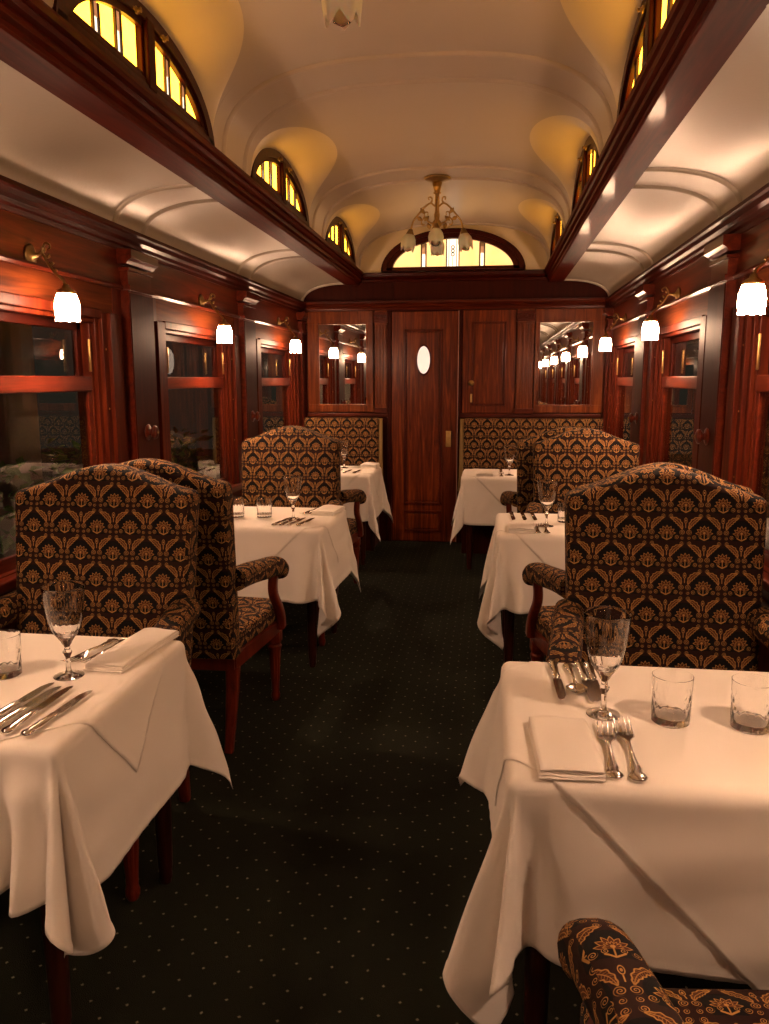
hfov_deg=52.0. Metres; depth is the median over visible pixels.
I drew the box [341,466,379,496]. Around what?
cloth
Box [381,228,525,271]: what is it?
window
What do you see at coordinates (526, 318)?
trim
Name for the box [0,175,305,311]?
trim
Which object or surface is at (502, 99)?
ceiling
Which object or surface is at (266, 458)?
armchair
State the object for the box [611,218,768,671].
wall
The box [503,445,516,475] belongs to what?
goblet
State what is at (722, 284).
trim
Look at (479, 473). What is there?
folded napkin
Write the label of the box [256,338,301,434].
window
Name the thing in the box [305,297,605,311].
trim
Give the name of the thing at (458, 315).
trim
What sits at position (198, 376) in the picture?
window
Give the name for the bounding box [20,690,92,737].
table knife
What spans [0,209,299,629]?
wall
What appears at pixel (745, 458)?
window
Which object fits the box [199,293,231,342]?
wall sconce
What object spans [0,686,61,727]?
table knife
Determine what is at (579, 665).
table knife
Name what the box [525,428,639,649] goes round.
armchair
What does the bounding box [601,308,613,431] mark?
trim
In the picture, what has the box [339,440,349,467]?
goblet
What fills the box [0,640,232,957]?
tablecloth
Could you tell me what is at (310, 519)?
table knife
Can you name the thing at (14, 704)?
table knife
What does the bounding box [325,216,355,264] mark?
window
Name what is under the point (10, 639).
water tumbler
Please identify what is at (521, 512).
table knife
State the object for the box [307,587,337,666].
dining table
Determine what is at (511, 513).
table knife
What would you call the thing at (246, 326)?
trim
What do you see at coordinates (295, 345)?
wall sconce
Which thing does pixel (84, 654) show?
fork
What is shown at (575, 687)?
spoon
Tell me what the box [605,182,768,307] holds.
trim
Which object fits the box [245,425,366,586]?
armchair
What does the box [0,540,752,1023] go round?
floor
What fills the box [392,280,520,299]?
trim
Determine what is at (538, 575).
armchair
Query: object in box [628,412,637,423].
handle
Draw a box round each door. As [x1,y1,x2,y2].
[392,311,458,541]
[462,310,516,412]
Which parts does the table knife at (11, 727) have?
handle, blade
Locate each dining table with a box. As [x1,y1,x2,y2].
[40,797,172,1023]
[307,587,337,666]
[360,521,374,564]
[466,525,473,568]
[502,610,514,662]
[524,946,550,1023]
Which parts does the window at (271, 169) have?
stained glass, stained glass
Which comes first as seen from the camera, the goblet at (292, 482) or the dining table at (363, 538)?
the goblet at (292, 482)
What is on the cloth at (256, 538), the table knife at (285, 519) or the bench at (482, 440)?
the table knife at (285, 519)
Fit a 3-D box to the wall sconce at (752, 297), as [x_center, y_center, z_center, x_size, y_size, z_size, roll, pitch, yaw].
[1.310,-0.822,2.685,0.188,0.290,0.098,1,10,7]
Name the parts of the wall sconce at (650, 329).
lamp shade, scroll arm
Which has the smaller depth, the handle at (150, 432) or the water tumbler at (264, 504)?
the handle at (150, 432)
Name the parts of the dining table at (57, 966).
leg, leg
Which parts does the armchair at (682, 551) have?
armrest, armrest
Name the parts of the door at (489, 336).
panel, panel moulding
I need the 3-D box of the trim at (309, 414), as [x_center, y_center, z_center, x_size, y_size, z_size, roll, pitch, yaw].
[0.603,-0.881,7.182,2.660,0.035,0.030,1,10,7]
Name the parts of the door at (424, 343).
oval glass, panel, panel moulding, lock plate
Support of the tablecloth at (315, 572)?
on the dining table at (311, 606)
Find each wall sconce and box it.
[24,242,80,321]
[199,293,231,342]
[277,317,300,352]
[599,313,626,350]
[641,287,680,339]
[737,249,768,314]
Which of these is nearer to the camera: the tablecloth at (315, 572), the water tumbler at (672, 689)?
the water tumbler at (672, 689)
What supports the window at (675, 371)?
in the wall at (695, 276)
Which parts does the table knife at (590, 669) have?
handle, blade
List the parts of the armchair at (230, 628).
backrest, leg, seat rail, seat, armrest, leg, arm post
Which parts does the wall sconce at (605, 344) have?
lamp shade, scroll arm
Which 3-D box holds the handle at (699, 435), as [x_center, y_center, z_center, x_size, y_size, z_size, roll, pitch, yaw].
[1.437,-0.343,3.585,0.058,0.080,0.080,1,10,7]
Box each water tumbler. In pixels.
[0,629,21,679]
[233,497,243,517]
[256,497,271,517]
[558,501,564,522]
[651,668,693,728]
[730,673,768,734]
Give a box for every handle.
[145,424,158,439]
[251,411,259,421]
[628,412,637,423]
[694,428,709,444]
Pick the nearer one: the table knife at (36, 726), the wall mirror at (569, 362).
the table knife at (36, 726)
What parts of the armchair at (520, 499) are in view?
armrest, arm post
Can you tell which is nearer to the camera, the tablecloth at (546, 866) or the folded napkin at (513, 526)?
the tablecloth at (546, 866)
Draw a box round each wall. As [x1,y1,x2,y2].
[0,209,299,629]
[302,225,608,541]
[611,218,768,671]
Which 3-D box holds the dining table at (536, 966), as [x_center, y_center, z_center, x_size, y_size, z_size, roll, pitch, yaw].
[0.727,0.836,1.827,0.898,0.746,0.658,1,10,7]
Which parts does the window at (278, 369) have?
glass pane, sash, glass pane, sash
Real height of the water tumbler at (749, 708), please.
0.108 m
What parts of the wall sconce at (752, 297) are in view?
lamp shade, scroll arm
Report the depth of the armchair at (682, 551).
2.59 m
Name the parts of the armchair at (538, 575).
arm post, leg, seat rail, armrest, seat, backrest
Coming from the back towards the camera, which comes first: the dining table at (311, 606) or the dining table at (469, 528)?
the dining table at (469, 528)
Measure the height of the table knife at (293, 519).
0.014 m
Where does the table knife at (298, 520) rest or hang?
on the cloth at (256, 538)
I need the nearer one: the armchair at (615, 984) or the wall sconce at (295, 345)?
the armchair at (615, 984)
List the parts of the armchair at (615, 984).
arm post, armrest, seat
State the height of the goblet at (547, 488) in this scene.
0.239 m
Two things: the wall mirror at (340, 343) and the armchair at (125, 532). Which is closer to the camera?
the armchair at (125, 532)
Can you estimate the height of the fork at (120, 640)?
0.013 m
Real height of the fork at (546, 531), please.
0.013 m
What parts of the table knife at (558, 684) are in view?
handle, blade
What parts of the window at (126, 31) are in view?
stained glass, stained glass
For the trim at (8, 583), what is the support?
attached to the wall at (70, 252)
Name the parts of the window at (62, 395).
glass pane, sash, glass pane, sash, frame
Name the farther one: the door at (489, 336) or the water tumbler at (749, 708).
the door at (489, 336)
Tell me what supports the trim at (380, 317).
attached to the wall at (534, 255)
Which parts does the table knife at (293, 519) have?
handle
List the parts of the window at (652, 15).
frame, stained glass, stained glass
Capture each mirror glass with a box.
[319,324,365,403]
[538,322,592,404]
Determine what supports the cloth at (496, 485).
on the tablecloth at (475, 505)
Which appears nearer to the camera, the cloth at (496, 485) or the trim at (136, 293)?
the trim at (136, 293)
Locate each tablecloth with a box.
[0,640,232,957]
[238,510,360,637]
[343,467,392,539]
[443,661,746,1023]
[450,469,505,543]
[477,513,563,649]
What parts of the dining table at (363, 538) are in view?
leg, leg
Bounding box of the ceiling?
[0,0,768,301]
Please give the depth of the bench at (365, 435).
7.21 m
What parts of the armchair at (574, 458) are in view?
armrest, backrest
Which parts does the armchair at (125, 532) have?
armrest, backrest, leg, armrest, leg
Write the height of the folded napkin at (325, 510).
0.029 m
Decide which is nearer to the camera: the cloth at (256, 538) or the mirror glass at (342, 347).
the cloth at (256, 538)
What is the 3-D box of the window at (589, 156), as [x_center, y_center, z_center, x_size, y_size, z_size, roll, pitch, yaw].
[1.077,-1.824,4.234,0.064,0.287,1.250,1,10,7]
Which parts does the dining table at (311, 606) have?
leg, leg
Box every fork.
[60,638,118,661]
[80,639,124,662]
[535,524,541,532]
[541,523,550,533]
[596,719,623,778]
[613,716,647,781]
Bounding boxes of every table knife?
[0,682,53,716]
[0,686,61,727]
[0,686,72,734]
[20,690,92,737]
[271,517,290,525]
[279,517,298,525]
[286,518,304,525]
[296,518,314,526]
[509,511,514,519]
[519,511,526,519]
[530,512,536,520]
[547,660,565,700]
[574,661,596,702]
[584,661,600,701]
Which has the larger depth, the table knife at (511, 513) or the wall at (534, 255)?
the wall at (534, 255)
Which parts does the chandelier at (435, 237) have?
lamp shade, scroll arm, lamp shade, scroll arm, stem, lamp shade, scroll arm, lamp shade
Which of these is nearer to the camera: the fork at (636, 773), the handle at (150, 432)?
the fork at (636, 773)
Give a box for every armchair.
[0,463,200,901]
[120,458,288,753]
[241,427,342,645]
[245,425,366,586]
[500,427,578,512]
[522,462,753,661]
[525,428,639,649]
[546,466,768,671]
[557,918,768,1023]
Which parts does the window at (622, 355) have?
sash, glass pane, sash, glass pane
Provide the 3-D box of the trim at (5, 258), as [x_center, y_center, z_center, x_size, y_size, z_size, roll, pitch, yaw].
[-1.446,-0.794,2.138,0.030,0.024,10.460,1,10,7]
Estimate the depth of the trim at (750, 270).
4.02 m
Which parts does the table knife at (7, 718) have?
handle, blade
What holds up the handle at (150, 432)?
attached to the wall at (70, 252)
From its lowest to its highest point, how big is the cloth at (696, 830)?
0.428 m
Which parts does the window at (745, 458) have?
sash, glass pane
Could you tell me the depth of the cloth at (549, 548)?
3.87 m
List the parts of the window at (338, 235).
stained glass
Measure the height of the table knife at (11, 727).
0.014 m
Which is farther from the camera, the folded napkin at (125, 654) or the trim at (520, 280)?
the trim at (520, 280)
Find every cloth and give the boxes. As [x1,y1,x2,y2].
[0,633,163,771]
[234,506,343,565]
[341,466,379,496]
[461,469,516,512]
[493,513,564,569]
[495,661,768,989]
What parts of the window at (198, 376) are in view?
glass pane, sash, glass pane, sash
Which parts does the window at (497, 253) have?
stained glass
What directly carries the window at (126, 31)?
attached to the ceiling
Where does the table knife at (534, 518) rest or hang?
on the cloth at (549, 548)
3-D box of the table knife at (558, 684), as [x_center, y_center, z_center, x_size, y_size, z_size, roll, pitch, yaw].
[0.432,0.419,1.972,0.029,0.014,0.257,1,10,6]
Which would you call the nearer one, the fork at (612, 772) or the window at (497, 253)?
the fork at (612, 772)
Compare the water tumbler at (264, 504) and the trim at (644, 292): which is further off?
the trim at (644, 292)
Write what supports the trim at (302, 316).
attached to the wall at (70, 252)
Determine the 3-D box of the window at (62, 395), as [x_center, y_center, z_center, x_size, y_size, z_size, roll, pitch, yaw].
[-1.374,-0.314,3.075,0.130,1.017,1.354,1,10,7]
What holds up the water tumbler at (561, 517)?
on the cloth at (549, 548)
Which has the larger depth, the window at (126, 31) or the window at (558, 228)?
the window at (558, 228)
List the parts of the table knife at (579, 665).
handle, blade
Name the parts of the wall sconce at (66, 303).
scroll arm, lamp shade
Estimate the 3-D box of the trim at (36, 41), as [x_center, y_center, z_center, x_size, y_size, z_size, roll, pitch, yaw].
[-0.958,-1.248,1.996,0.172,0.119,10.460,1,10,7]
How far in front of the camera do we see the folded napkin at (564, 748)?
1.57 m
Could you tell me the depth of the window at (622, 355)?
6.50 m
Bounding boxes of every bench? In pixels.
[305,417,382,550]
[457,418,602,553]
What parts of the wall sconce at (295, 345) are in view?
scroll arm, lamp shade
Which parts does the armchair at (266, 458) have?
backrest, leg, armrest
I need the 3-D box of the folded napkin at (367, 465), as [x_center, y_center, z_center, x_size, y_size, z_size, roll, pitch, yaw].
[-0.127,-0.403,6.822,0.148,0.040,0.211,1,10,7]
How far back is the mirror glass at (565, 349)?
6.98 m
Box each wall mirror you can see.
[307,311,372,411]
[533,308,605,412]
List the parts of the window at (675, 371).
sash, glass pane, sash, glass pane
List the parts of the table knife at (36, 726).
handle, blade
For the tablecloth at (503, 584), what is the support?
on the dining table at (508, 618)
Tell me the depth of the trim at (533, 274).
6.97 m
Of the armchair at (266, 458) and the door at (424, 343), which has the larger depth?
the door at (424, 343)
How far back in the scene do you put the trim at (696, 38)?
2.49 m
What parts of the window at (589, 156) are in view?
stained glass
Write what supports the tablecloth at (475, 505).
on the dining table at (469, 528)
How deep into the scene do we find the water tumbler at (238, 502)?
4.32 m
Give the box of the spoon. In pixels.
[563,663,587,692]
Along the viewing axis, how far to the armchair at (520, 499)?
5.01 m
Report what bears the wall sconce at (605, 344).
attached to the wall at (695, 276)
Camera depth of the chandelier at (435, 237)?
5.33 m
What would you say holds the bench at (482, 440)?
on the floor
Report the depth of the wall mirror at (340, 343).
7.23 m
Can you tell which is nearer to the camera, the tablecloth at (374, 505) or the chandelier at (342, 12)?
the chandelier at (342, 12)
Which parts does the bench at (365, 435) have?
backrest, trim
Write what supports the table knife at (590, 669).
on the cloth at (696, 830)
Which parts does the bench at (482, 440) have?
trim, backrest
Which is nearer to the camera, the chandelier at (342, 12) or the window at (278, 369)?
the chandelier at (342, 12)
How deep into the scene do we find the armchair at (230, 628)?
3.11 m
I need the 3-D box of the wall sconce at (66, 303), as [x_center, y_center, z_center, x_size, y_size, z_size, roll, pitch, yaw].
[-1.246,-0.867,2.971,0.189,0.290,0.098,1,10,7]
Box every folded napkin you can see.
[83,627,178,672]
[311,505,344,515]
[360,462,379,468]
[476,471,492,476]
[508,521,535,533]
[528,715,606,781]
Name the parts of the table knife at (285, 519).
handle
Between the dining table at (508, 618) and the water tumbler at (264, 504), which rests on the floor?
the dining table at (508, 618)
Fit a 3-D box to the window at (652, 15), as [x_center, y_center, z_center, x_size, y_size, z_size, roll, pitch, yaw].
[0.842,-1.532,2.489,0.064,0.287,1.250,1,10,7]
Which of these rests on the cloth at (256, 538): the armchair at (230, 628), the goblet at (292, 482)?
the goblet at (292, 482)
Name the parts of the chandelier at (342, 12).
bulb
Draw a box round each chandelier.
[321,0,362,30]
[401,174,472,255]
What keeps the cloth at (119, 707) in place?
on the tablecloth at (72, 808)
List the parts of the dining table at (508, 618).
leg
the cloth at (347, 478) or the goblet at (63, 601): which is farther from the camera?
the cloth at (347, 478)
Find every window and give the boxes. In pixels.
[0,291,127,574]
[52,0,214,145]
[154,321,242,483]
[250,148,309,226]
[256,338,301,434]
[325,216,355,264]
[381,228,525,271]
[550,213,563,255]
[571,135,598,212]
[605,335,636,441]
[616,0,674,120]
[643,315,706,468]
[721,295,768,567]
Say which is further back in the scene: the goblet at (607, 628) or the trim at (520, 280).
the trim at (520, 280)
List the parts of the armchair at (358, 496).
backrest, seat, armrest, seat rail, leg, arm post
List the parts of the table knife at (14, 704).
handle, blade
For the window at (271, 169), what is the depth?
4.41 m
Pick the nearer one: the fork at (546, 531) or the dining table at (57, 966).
the dining table at (57, 966)
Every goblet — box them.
[40,580,84,680]
[283,474,301,519]
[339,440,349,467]
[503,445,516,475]
[537,479,557,526]
[583,606,632,720]
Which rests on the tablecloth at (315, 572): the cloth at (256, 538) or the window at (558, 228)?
the cloth at (256, 538)
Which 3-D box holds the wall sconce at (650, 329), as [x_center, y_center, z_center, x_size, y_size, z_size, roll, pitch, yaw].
[1.542,-1.111,4.410,0.188,0.290,0.098,1,10,7]
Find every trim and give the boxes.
[0,0,363,284]
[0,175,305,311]
[0,254,299,332]
[0,483,241,594]
[116,248,159,460]
[236,290,258,441]
[297,312,307,426]
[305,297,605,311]
[308,413,600,417]
[361,269,545,282]
[373,310,387,412]
[387,310,461,542]
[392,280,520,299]
[455,315,458,541]
[514,308,535,413]
[544,0,768,281]
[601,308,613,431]
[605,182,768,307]
[611,260,768,329]
[632,284,654,465]
[697,233,740,478]
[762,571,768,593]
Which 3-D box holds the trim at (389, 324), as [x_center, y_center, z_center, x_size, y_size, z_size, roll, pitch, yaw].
[0.360,-0.763,7.234,0.673,2.115,0.030,1,10,7]
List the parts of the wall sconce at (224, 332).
scroll arm, lamp shade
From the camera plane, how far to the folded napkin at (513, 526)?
3.91 m
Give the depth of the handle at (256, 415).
5.63 m
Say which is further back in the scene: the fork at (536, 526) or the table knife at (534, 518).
the table knife at (534, 518)

